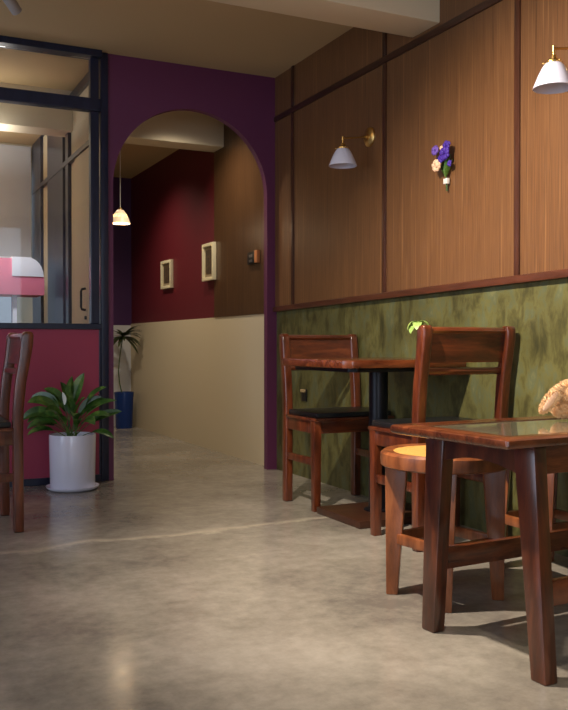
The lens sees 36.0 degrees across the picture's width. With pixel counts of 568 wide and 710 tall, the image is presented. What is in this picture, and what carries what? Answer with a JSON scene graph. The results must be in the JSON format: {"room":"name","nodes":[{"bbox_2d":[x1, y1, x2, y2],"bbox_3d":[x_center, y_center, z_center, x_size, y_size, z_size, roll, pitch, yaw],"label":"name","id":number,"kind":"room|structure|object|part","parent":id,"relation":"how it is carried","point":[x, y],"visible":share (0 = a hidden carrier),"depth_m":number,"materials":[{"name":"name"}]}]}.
{"room":"cafe","nodes":[
{"label":"cafe","id":0,"kind":"room"},
{"bbox_2d":[0,143,31,162],"bbox_3d":[-3.322,-1.702,6.893,2.608,0.130,0.100,0,1,-26],"label":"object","id":1,"kind":"structure","parent":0,"point":[0,143],"depth_m":7.37,"materials":[{"name":"beige paint"}]},
{"bbox_2d":[0,144,30,257],"bbox_3d":[-3.277,-1.270,6.834,2.535,0.952,0.022,0,1,-26],"label":"roller blind","id":2,"kind":"object","parent":1,"relation":"attached to","point":[15,161],"visible":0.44,"depth_m":7.33,"materials":[{"name":"grey fabric"}]},
{"bbox_2d":[17,72,88,322],"bbox_3d":[-1.840,-0.536,6.882,0.071,2.560,3.390,0,1,-26],"label":"wall partition","id":3,"kind":"structure","parent":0,"point":[52,165],"depth_m":6.52,"materials":[{"name":"beige paint"},{"name":"dark wood"}]},
{"bbox_3d":[-2.019,-0.986,7.254,0.067,1.550,0.385,0,1,-26],"label":"post","id":4,"kind":"part","parent":3,"relation":"part of","materials":[{"name":"black metal"}]},
{"bbox_3d":[-1.684,-0.978,6.558,0.067,1.550,0.580,0,1,-26],"label":"post","id":5,"kind":"part","parent":3,"relation":"part of","materials":[{"name":"blue paint"}]},
{"bbox_3d":[-1.841,-1.786,6.870,0.060,0.060,3.384,0,1,-26],"label":"rail","id":6,"kind":"part","parent":3,"relation":"part of","materials":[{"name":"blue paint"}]},
{"bbox_3d":[-1.500,-0.973,6.175,0.067,1.550,0.090,0,1,-26],"label":"post","id":7,"kind":"part","parent":3,"relation":"part of","materials":[{"name":"black metal"}]},
{"bbox_2d":[74,147,88,329],"bbox_3d":[-1.288,-0.295,5.686,0.078,2.068,0.640,0,1,-26],"label":"door","id":8,"kind":"structure","parent":3,"relation":"in","point":[81,163],"depth_m":5.76,"materials":[{"name":"beige wood"}]},
{"bbox_3d":[-1.304,-0.361,5.672,0.039,0.155,0.016,0,1,-26],"label":"handle","id":9,"kind":"part","parent":8,"relation":"part of","materials":[{"name":"black metal"}]},
{"bbox_2d":[11,177,131,324],"bbox_3d":[-2.095,-1.044,8.690,1.171,1.490,0.100,0,1,-26],"label":"wall","id":10,"kind":"structure","parent":0,"point":[122,311],"depth_m":8.85,"materials":[{"name":"purple paint"}]},
{"bbox_2d":[113,325,130,425],"bbox_3d":[-2.101,0.211,8.700,1.156,1.020,0.106,0,1,-26],"label":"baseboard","id":11,"kind":"structure","parent":10,"relation":"attached to","point":[125,358],"depth_m":8.87,"materials":[{"name":"white"}]},
{"bbox_2d":[0,131,177,178],"bbox_3d":[-3.300,-1.815,6.742,5.320,0.100,2.548,0,1,-26],"label":"ceiling","id":12,"kind":"structure","parent":0,"point":[135,159],"depth_m":7.72,"materials":[{"name":"brown paint"}]},
{"bbox_2d":[113,150,129,224],"bbox_3d":[-1.240,-1.379,6.622,0.152,0.768,0.152,0,1,-26],"label":"pendant lamp","id":13,"kind":"object","parent":12,"relation":"hanging from","point":[120,217],"visible":0.9,"depth_m":6.60,"materials":[{"name":"white glass"}]},
{"bbox_3d":[-1.240,-1.426,6.622,0.005,0.635,0.005,1,1,42],"label":"cord","id":14,"kind":"part","parent":13,"relation":"part of","materials":[{"name":"beige plastic"}]},
{"bbox_3d":[-1.240,-1.049,6.627,0.152,0.108,0.152,0,1,-26],"label":"lamp shade","id":15,"kind":"part","parent":13,"relation":"part of","materials":[{"name":"white glass"}]},
{"bbox_2d":[0,54,276,479],"bbox_3d":[-1.893,-0.524,4.932,4.071,2.585,0.050,0,1,-26],"label":"wall","id":16,"kind":"structure","parent":0,"point":[139,89],"depth_m":5.39,"materials":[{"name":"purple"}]},
{"bbox_2d":[0,35,108,480],"bbox_3d":[-2.394,-0.521,4.669,2.942,2.585,0.110,0,1,-26],"label":"window","id":17,"kind":"structure","parent":16,"relation":"in","point":[96,105],"depth_m":5.26,"materials":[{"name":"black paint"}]},
{"bbox_3d":[-2.412,-1.793,4.639,2.897,0.039,0.100,0,1,-26],"label":"rail","id":18,"kind":"part","parent":17,"relation":"part of","materials":[{"name":"black metal"}]},
{"bbox_3d":[-2.420,-0.164,4.678,2.897,0.034,0.080,0,1,-26],"label":"sill","id":19,"kind":"part","parent":17,"relation":"part of","materials":[{"name":"blue paint"}]},
{"bbox_2d":[10,474,101,486],"bbox_3d":[-2.421,0.750,4.690,2.897,0.042,0.058,0,1,-26],"label":"baseboard","id":20,"kind":"structure","parent":16,"relation":"attached to","point":[98,477],"depth_m":5.13,"materials":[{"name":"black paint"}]},
{"bbox_2d":[99,330,100,473],"bbox_3d":[-1.111,0.284,5.288,0.013,0.873,0.006,0,1,-26],"label":"trim","id":21,"kind":"structure","parent":16,"relation":"attached to","point":[99,330],"depth_m":5.28,"materials":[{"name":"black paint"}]},
{"bbox_2d":[0,0,352,90],"bbox_3d":[-0.925,-1.828,1.807,5.320,0.100,8.400,0,1,-26],"label":"ceiling","id":22,"kind":"structure","parent":0,"point":[199,33],"depth_m":4.95,"materials":[{"name":"brown paint"}]},
{"bbox_2d":[3,0,21,14],"bbox_3d":[-1.271,-1.699,4.052,0.076,0.211,0.160,0,1,18],"label":"ceiling spotlight","id":23,"kind":"object","parent":22,"relation":"attached to","point":[13,6],"visible":1,"depth_m":4.08,"materials":[{"name":"grey paint"}]},
{"bbox_2d":[0,82,223,151],"bbox_3d":[-2.771,-1.692,5.565,5.050,0.287,0.210,0,1,-26],"label":"ceiling beam","id":24,"kind":"structure","parent":22,"relation":"attached to","point":[187,130],"depth_m":6.32,"materials":[{"name":"beige paint"}]},
{"bbox_2d":[208,0,439,37],"bbox_3d":[-1.590,-1.679,3.133,5.070,0.250,0.228,0,1,-26],"label":"ceiling beam","id":25,"kind":"structure","parent":22,"relation":"attached to","point":[409,18],"depth_m":4.03,"materials":[{"name":"beige paint"}]},
{"bbox_2d":[0,426,567,709],"bbox_3d":[-1.478,0.833,2.989,5.320,0.080,10.950,0,1,-26],"label":"floor","id":26,"kind":"structure","parent":0,"point":[186,579],"depth_m":2.77,"materials":[{"name":"concrete"}]},
{"bbox_2d":[0,332,33,532],"bbox_3d":[-1.394,0.338,3.984,0.423,0.885,0.464,0,1,-26],"label":"dining chair","id":27,"kind":"object","parent":26,"relation":"on","point":[18,349],"visible":1,"depth_m":3.85,"materials":[{"name":"brown wood"}]},
{"bbox_2d":[0,417,10,427],"bbox_3d":[-1.433,0.304,3.964,0.320,0.028,0.436,0,1,-26],"label":"seat cushion","id":28,"kind":"object","parent":27,"relation":"on","point":[4,423],"depth_m":3.83,"materials":[{"name":"black leather"}]},
{"bbox_3d":[-1.435,0.325,3.964,0.332,0.016,0.464,0,1,-26],"label":"seat frame","id":29,"kind":"part","parent":27,"relation":"part of","materials":[{"name":"brown wood"}]},
{"bbox_3d":[-1.335,0.334,4.243,0.092,0.885,0.044,0,1,-26],"label":"post","id":30,"kind":"part","parent":27,"relation":"part of","materials":[{"name":"brown wood"}]},
{"bbox_3d":[-1.248,0.075,4.050,0.038,0.030,0.376,0,1,-26],"label":"rail","id":31,"kind":"part","parent":27,"relation":"part of","materials":[{"name":"brown wood"}]},
{"bbox_3d":[-1.232,-0.021,4.057,0.046,0.122,0.376,0,1,-26],"label":"panel","id":32,"kind":"part","parent":27,"relation":"part of","materials":[{"name":"brown wood"}]},
{"bbox_3d":[-1.227,-0.085,4.059,0.046,0.030,0.376,0,1,-26],"label":"rail","id":33,"kind":"part","parent":27,"relation":"part of","materials":[{"name":"brown wood"}]},
{"bbox_3d":[-1.155,0.339,3.868,0.092,0.885,0.044,0,1,-26],"label":"post","id":34,"kind":"part","parent":27,"relation":"part of","materials":[{"name":"brown wood"}]},
{"bbox_2d":[0,257,43,322],"bbox_3d":[-2.658,0.019,6.228,1.812,1.465,0.352,0,1,-26],"label":"canopy","id":35,"kind":"object","parent":26,"relation":"on","point":[19,276],"visible":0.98,"depth_m":6.40,"materials":[{"name":"pink fabric"}]},
{"bbox_3d":[-1.997,0.153,6.493,0.030,1.190,0.030,0,1,-26],"label":"post","id":36,"kind":"part","parent":35,"relation":"part of","materials":[{"name":"white fabric"}]},
{"bbox_2d":[24,373,121,492],"bbox_3d":[-1.197,0.435,4.968,0.532,0.665,0.380,0,1,-26],"label":"peace lily","id":37,"kind":"object","parent":26,"relation":"on","point":[72,455],"visible":1,"depth_m":4.94,"materials":[{"name":"white"}]},
{"bbox_2d":[62,392,65,404],"bbox_3d":[-1.248,0.246,4.963,0.022,0.074,0.026,0,1,-26],"label":"flower","id":38,"kind":"object","parent":37,"relation":"on","point":[63,393],"depth_m":4.96,"materials":[{"name":"white plant"}]},
{"bbox_2d":[49,432,95,488],"bbox_3d":[-1.210,0.604,5.008,0.262,0.306,0.262,0,1,-26],"label":"pot","id":39,"kind":"object","parent":37,"relation":"attached to","point":[72,455],"depth_m":4.90,"materials":[{"name":"white ceramic"}]},
{"bbox_2d":[114,325,140,428],"bbox_3d":[-1.588,0.218,8.560,0.283,1.009,0.443,0,1,-26],"label":"potted palm","id":40,"kind":"object","parent":26,"relation":"on","point":[124,401],"visible":0.91,"depth_m":8.57,"materials":[{"name":"blue"}]},
{"bbox_2d":[114,391,133,428],"bbox_3d":[-1.581,0.543,8.647,0.196,0.357,0.196,0,1,-26],"label":"pot","id":41,"kind":"object","parent":40,"relation":"attached to","point":[124,401],"depth_m":8.57,"materials":[{"name":"blue ceramic"}]},
{"bbox_2d":[279,334,394,511],"bbox_3d":[0.269,0.330,4.584,0.464,0.885,0.423,0,1,-26],"label":"dining chair","id":42,"kind":"object","parent":26,"relation":"on","point":[354,419],"visible":0.83,"depth_m":4.61,"materials":[{"name":"brown wood"}]},
{"bbox_3d":[0.010,0.329,4.643,0.044,0.885,0.092,0,1,-26],"label":"post","id":43,"kind":"part","parent":42,"relation":"part of","materials":[{"name":"brown wood"}]},
{"bbox_3d":[0.158,0.548,4.335,0.042,0.455,0.042,0,1,-26],"label":"leg","id":44,"kind":"part","parent":42,"relation":"part of","materials":[{"name":"brown wood"}]},
{"bbox_3d":[0.188,-0.094,4.745,0.376,0.030,0.046,0,1,-26],"label":"rail","id":45,"kind":"part","parent":42,"relation":"part of","materials":[{"name":"brown wood"}]},
{"bbox_3d":[0.191,-0.030,4.741,0.376,0.122,0.046,0,1,-26],"label":"panel","id":46,"kind":"part","parent":42,"relation":"part of","materials":[{"name":"brown wood"}]},
{"bbox_2d":[289,406,390,417],"bbox_3d":[0.288,0.297,4.544,0.436,0.028,0.320,0,1,-26],"label":"seat cushion","id":47,"kind":"object","parent":42,"relation":"on","point":[355,411],"depth_m":4.43,"materials":[{"name":"black leather"}]},
{"bbox_3d":[0.289,0.318,4.542,0.464,0.016,0.332,0,1,-26],"label":"seat frame","id":48,"kind":"part","parent":42,"relation":"part of","materials":[{"name":"brown wood"}]},
{"bbox_3d":[0.385,0.327,4.823,0.044,0.885,0.092,0,1,-26],"label":"post","id":49,"kind":"part","parent":42,"relation":"part of","materials":[{"name":"brown wood"}]},
{"bbox_2d":[282,357,465,528],"bbox_3d":[0.405,0.398,4.087,0.641,0.762,0.655,0,1,-26],"label":"pedestal table","id":50,"kind":"object","parent":26,"relation":"on","point":[357,515],"visible":0.62,"depth_m":4.05,"materials":[{"name":"brown wood"}]},
{"bbox_2d":[407,320,428,334],"bbox_3d":[0.618,-0.071,4.050,0.092,0.176,0.092,0,1,-26],"label":"plant","id":51,"kind":"object","parent":50,"relation":"on","point":[414,324],"visible":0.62,"depth_m":4.03,"materials":[{"name":"green plant"}]},
{"bbox_2d":[368,325,515,551],"bbox_3d":[0.665,0.331,3.724,0.464,0.904,0.423,0,1,-26],"label":"dining chair","id":52,"kind":"object","parent":26,"relation":"on","point":[434,344],"visible":0.59,"depth_m":3.58,"materials":[{"name":"brown wood"}]},
{"bbox_3d":[0.399,0.550,3.797,0.042,0.465,0.042,0,1,-26],"label":"leg","id":53,"kind":"part","parent":52,"relation":"part of","materials":[{"name":"brown wood"}]},
{"bbox_3d":[0.645,0.318,3.765,0.464,0.016,0.332,0,1,-26],"label":"seat frame","id":54,"kind":"part","parent":52,"relation":"part of","materials":[{"name":"brown wood"}]},
{"bbox_3d":[0.549,0.334,3.485,0.044,0.904,0.092,0,1,-26],"label":"post","id":55,"kind":"part","parent":52,"relation":"part of","materials":[{"name":"brown wood"}]},
{"bbox_2d":[372,416,478,428],"bbox_3d":[0.646,0.296,3.763,0.436,0.029,0.320,0,1,-26],"label":"seat cushion","id":56,"kind":"object","parent":52,"relation":"on","point":[381,423],"depth_m":3.77,"materials":[{"name":"black leather"}]},
{"bbox_3d":[0.776,0.547,3.978,0.042,0.465,0.042,0,1,-26],"label":"leg","id":57,"kind":"part","parent":52,"relation":"part of","materials":[{"name":"brown wood"}]},
{"bbox_3d":[0.735,0.066,3.575,0.376,0.031,0.038,0,1,-26],"label":"rail","id":58,"kind":"part","parent":52,"relation":"part of","materials":[{"name":"brown wood"}]},
{"bbox_3d":[0.743,-0.032,3.558,0.376,0.125,0.046,0,1,-26],"label":"panel","id":59,"kind":"part","parent":52,"relation":"part of","materials":[{"name":"brown wood"}]},
{"bbox_3d":[0.745,-0.098,3.552,0.376,0.031,0.046,0,1,-26],"label":"rail","id":60,"kind":"part","parent":52,"relation":"part of","materials":[{"name":"brown wood"}]},
{"bbox_3d":[0.924,0.332,3.665,0.044,0.904,0.092,0,1,-26],"label":"post","id":61,"kind":"part","parent":52,"relation":"part of","materials":[{"name":"brown wood"}]},
{"bbox_2d":[380,443,506,612],"bbox_3d":[0.529,0.553,2.883,0.424,0.481,0.424,0,1,11],"label":"stool","id":62,"kind":"object","parent":26,"relation":"on","point":[397,460],"visible":0.48,"depth_m":2.82,"materials":[{"name":"orange wood"}]},
{"bbox_3d":[0.376,0.577,2.914,0.073,0.433,0.080,0,1,11],"label":"leg","id":63,"kind":"part","parent":62,"relation":"part of","materials":[{"name":"orange wood"}]},
{"bbox_3d":[0.529,0.318,2.880,0.338,0.011,0.338,0,1,11],"label":"cane seat","id":64,"kind":"part","parent":62,"relation":"part of","materials":[{"name":"yellow wicker"}]},
{"bbox_3d":[0.498,0.579,2.730,0.080,0.433,0.073,0,1,11],"label":"leg","id":65,"kind":"part","parent":62,"relation":"part of","materials":[{"name":"orange wood"}]},
{"bbox_3d":[0.683,0.578,2.853,0.073,0.433,0.080,0,1,11],"label":"leg","id":66,"kind":"part","parent":62,"relation":"part of","materials":[{"name":"orange wood"}]},
{"bbox_2d":[390,415,567,685],"bbox_3d":[0.816,0.498,2.510,0.898,0.600,0.507,0,1,-30],"label":"table","id":67,"kind":"object","parent":26,"relation":"on","point":[533,448],"visible":1,"depth_m":2.28,"materials":[{"name":"dark wood"},{"name":"glass"}]},
{"bbox_3d":[0.443,0.512,2.519,0.042,0.573,0.096,0,1,-30],"label":"leg","id":68,"kind":"part","parent":67,"relation":"part of","materials":[{"name":"brown wood"}]},
{"bbox_3d":[0.808,0.211,2.521,0.898,0.026,0.473,0,1,-30],"label":"frame","id":69,"kind":"part","parent":67,"relation":"part of","materials":[{"name":"brown wood"}]},
{"bbox_3d":[0.808,0.206,2.521,0.748,0.008,0.323,0,1,-30],"label":"glass panel","id":70,"kind":"part","parent":67,"relation":"part of","materials":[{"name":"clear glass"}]},
{"bbox_3d":[0.626,0.516,2.183,0.056,0.573,0.126,0,1,-30],"label":"leg","id":71,"kind":"part","parent":67,"relation":"part of","materials":[{"name":"brown wood"}]},
{"bbox_2d":[538,379,567,418],"bbox_3d":[0.883,0.133,2.674,0.246,0.130,0.119,0,1,-33],"label":"rabbit","id":72,"kind":"object","parent":67,"relation":"on","point":[555,401],"visible":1,"depth_m":2.63},
{"bbox_2d":[505,469,567,563],"bbox_3d":[0.956,0.549,3.197,0.424,0.481,0.424,0,1,19],"label":"stool","id":73,"kind":"object","parent":26,"relation":"on","point":[511,517],"visible":0.06,"depth_m":3.19,"materials":[{"name":"orange wood"}]},
{"bbox_3d":[0.808,0.573,3.249,0.073,0.433,0.080,0,1,19],"label":"leg","id":74,"kind":"part","parent":73,"relation":"part of","materials":[{"name":"orange wood"}]},
{"bbox_3d":[0.904,0.575,3.050,0.080,0.433,0.073,0,1,19],"label":"leg","id":75,"kind":"part","parent":73,"relation":"part of","materials":[{"name":"orange wood"}]},
{"bbox_3d":[1.008,0.572,3.345,0.080,0.433,0.073,0,1,19],"label":"leg","id":76,"kind":"part","parent":73,"relation":"part of","materials":[{"name":"orange wood"}]},
{"bbox_2d":[131,0,567,556],"bbox_3d":[0.808,-0.514,4.128,0.140,2.585,10.850,0,1,-26],"label":"wall","id":77,"kind":"structure","parent":0,"point":[197,369],"depth_m":4.74,"materials":[{"name":"green paint"}]},
{"bbox_2d":[161,259,172,288],"bbox_3d":[-1.046,-0.718,7.812,0.030,0.250,0.280,0,1,-26],"label":"framed picture","id":78,"kind":"object","parent":77,"relation":"attached to","point":[167,265],"visible":1,"depth_m":7.80,"materials":[{"name":"beige wood"}]},
{"bbox_2d":[164,266,168,282],"bbox_3d":[-1.043,-0.718,7.813,0.003,0.148,0.188,0,1,-26],"label":"print","id":79,"kind":"object","parent":78,"relation":"attached to","point":[166,268],"depth_m":7.83},
{"bbox_2d":[202,242,215,281],"bbox_3d":[-0.586,-0.726,6.823,0.030,0.290,0.240,0,1,-26],"label":"framed picture","id":80,"kind":"object","parent":77,"relation":"attached to","point":[208,249],"visible":1,"depth_m":6.82,"materials":[{"name":"beige wood"}]},
{"bbox_2d":[206,249,211,274],"bbox_3d":[-0.583,-0.726,6.825,0.003,0.188,0.148,0,1,-26],"label":"print","id":81,"kind":"object","parent":80,"relation":"attached to","point":[208,251],"depth_m":6.83},
{"bbox_3d":[-0.308,-1.059,6.301,0.020,1.550,1.034,0,1,-26],"label":"hall wood panel","id":82,"kind":"part","parent":77,"relation":"part of","materials":[{"name":"brown wood"}]},
{"bbox_2d":[247,250,259,264],"bbox_3d":[-0.214,-0.675,6.057,0.025,0.088,0.175,0,1,-26],"label":"wall control panel","id":83,"kind":"object","parent":77,"relation":"attached to","point":[253,257],"visible":1,"depth_m":6.03,"materials":[{"name":"black plastic"}]},
{"bbox_2d":[247,251,255,264],"bbox_3d":[-0.221,-0.674,6.078,0.020,0.085,0.130,0,1,-26],"label":"switch plate","id":84,"kind":"object","parent":83,"relation":"attached to","point":[251,256],"depth_m":6.06,"materials":[{"name":"black plastic"}]},
{"bbox_2d":[291,112,293,303],"bbox_3d":[0.058,-0.925,5.539,0.019,1.209,0.032,0,1,-26],"label":"trim","id":85,"kind":"structure","parent":77,"relation":"attached to","point":[292,114],"depth_m":5.53,"materials":[{"name":"brown wood"}]},
{"bbox_2d":[291,65,293,106],"bbox_3d":[0.058,-1.696,5.529,0.019,0.258,0.032,0,1,-26],"label":"trim","id":86,"kind":"structure","parent":77,"relation":"attached to","point":[292,67],"depth_m":5.52,"materials":[{"name":"brown wood"}]},
{"bbox_2d":[300,389,306,401],"bbox_3d":[0.121,0.249,5.422,0.022,0.075,0.060,0,1,-26],"label":"wall socket","id":87,"kind":"object","parent":77,"relation":"attached to","point":[303,391],"visible":1,"depth_m":5.41,"materials":[{"name":"black plastic"}]},
{"bbox_2d":[329,127,374,168],"bbox_3d":[0.353,-1.110,4.645,0.242,0.221,0.150,0,1,-26],"label":"wall sconce","id":88,"kind":"object","parent":77,"relation":"attached to","point":[342,158],"visible":1,"depth_m":4.62,"materials":[{"name":"gold metal"}]},
{"bbox_3d":[0.311,-1.045,4.626,0.150,0.092,0.150,0,1,-26],"label":"lamp shade","id":89,"kind":"part","parent":88,"relation":"part of","materials":[{"name":"white ceramic"}]},
{"bbox_3d":[0.376,-1.146,4.656,0.152,0.054,0.009,0,1,-26],"label":"arm","id":90,"kind":"part","parent":88,"relation":"part of","materials":[{"name":"gold metal"}]},
{"bbox_3d":[0.448,-1.169,4.690,0.030,0.104,0.104,0,1,-26],"label":"wall plate","id":91,"kind":"part","parent":88,"relation":"part of","materials":[{"name":"gold metal"}]},
{"bbox_2d":[382,63,386,292],"bbox_3d":[0.527,-0.922,4.564,0.019,1.191,0.032,0,1,-26],"label":"trim","id":92,"kind":"structure","parent":77,"relation":"attached to","point":[384,66],"depth_m":4.55,"materials":[{"name":"brown wood"}]},
{"bbox_2d":[382,32,386,56],"bbox_3d":[0.527,-1.683,4.555,0.019,0.258,0.032,0,1,-26],"label":"trim","id":93,"kind":"structure","parent":77,"relation":"attached to","point":[384,35],"depth_m":4.54,"materials":[{"name":"brown wood"}]},
{"bbox_2d":[274,0,501,121],"bbox_3d":[1.523,-1.510,2.488,0.021,0.035,7.296,0,1,-26],"label":"trim","id":94,"kind":"structure","parent":77,"relation":"attached to","point":[484,5],"depth_m":4.45,"materials":[{"name":"brown wood"}]},
{"bbox_2d":[273,269,567,311],"bbox_3d":[1.520,-0.321,2.501,0.029,0.153,7.296,0,1,-26],"label":"trim","id":95,"kind":"structure","parent":77,"relation":"attached to","point":[562,273],"depth_m":4.11,"materials":[{"name":"red wood"}]},
{"bbox_3d":[1.528,-1.015,2.496,0.012,1.542,7.296,0,1,-26],"label":"wood panel","id":96,"kind":"part","parent":77,"relation":"part of","materials":[{"name":"brown wood"}]},
{"bbox_2d":[431,140,451,190],"bbox_3d":[0.733,-0.873,4.056,0.054,0.223,0.146,0,1,-26],"label":"flower bouquet","id":97,"kind":"object","parent":77,"relation":"attached to","point":[443,159],"visible":1,"depth_m":4.04,"materials":[{"name":"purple plant"}]},
{"bbox_2d":[514,0,520,274],"bbox_3d":[0.973,-0.919,3.638,0.019,1.174,0.032,0,1,-26],"label":"trim","id":98,"kind":"structure","parent":77,"relation":"attached to","point":[517,3],"depth_m":3.63,"materials":[{"name":"brown wood"}]},
{"bbox_2d":[533,45,567,93],"bbox_3d":[1.032,-1.090,3.233,0.242,0.221,0.150,0,1,-26],"label":"wall sconce","id":99,"kind":"object","parent":77,"relation":"attached to","point":[552,78],"visible":1,"depth_m":3.19,"materials":[{"name":"gold metal"}]},
{"bbox_3d":[0.991,-1.026,3.214,0.150,0.092,0.150,0,1,-26],"label":"lamp shade","id":100,"kind":"part","parent":99,"relation":"part of","materials":[{"name":"white ceramic"}]},
{"bbox_2d":[546,55,561,62],"bbox_3d":[0.991,-1.085,3.213,0.056,0.032,0.056,0,1,-26],"label":"socket","id":101,"kind":"object","parent":99,"relation":"attached to","point":[553,59],"depth_m":3.19,"materials":[{"name":"gold metal"}]},
{"bbox_3d":[1.055,-1.126,3.244,0.152,0.054,0.009,0,1,-26],"label":"arm","id":102,"kind":"part","parent":99,"relation":"part of","materials":[{"name":"gold metal"}]},
{"label":"outside","id":103,"kind":"structure","parent":0,"visible":0},
{"bbox_3d":[-4.948,0.761,10.292,12.000,0.080,5.180,0,1,-26],"label":"ground","id":104,"kind":"structure","parent":103,"visible":0},
{"bbox_2d":[0,297,10,322],"bbox_3d":[-5.464,-1.812,11.332,12.000,5.000,0.200,0,1,-26],"label":"facade","id":105,"kind":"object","parent":104,"relation":"on","point":[5,302],"depth_m":12.02,"materials":[{"name":"grey"}]}
]}

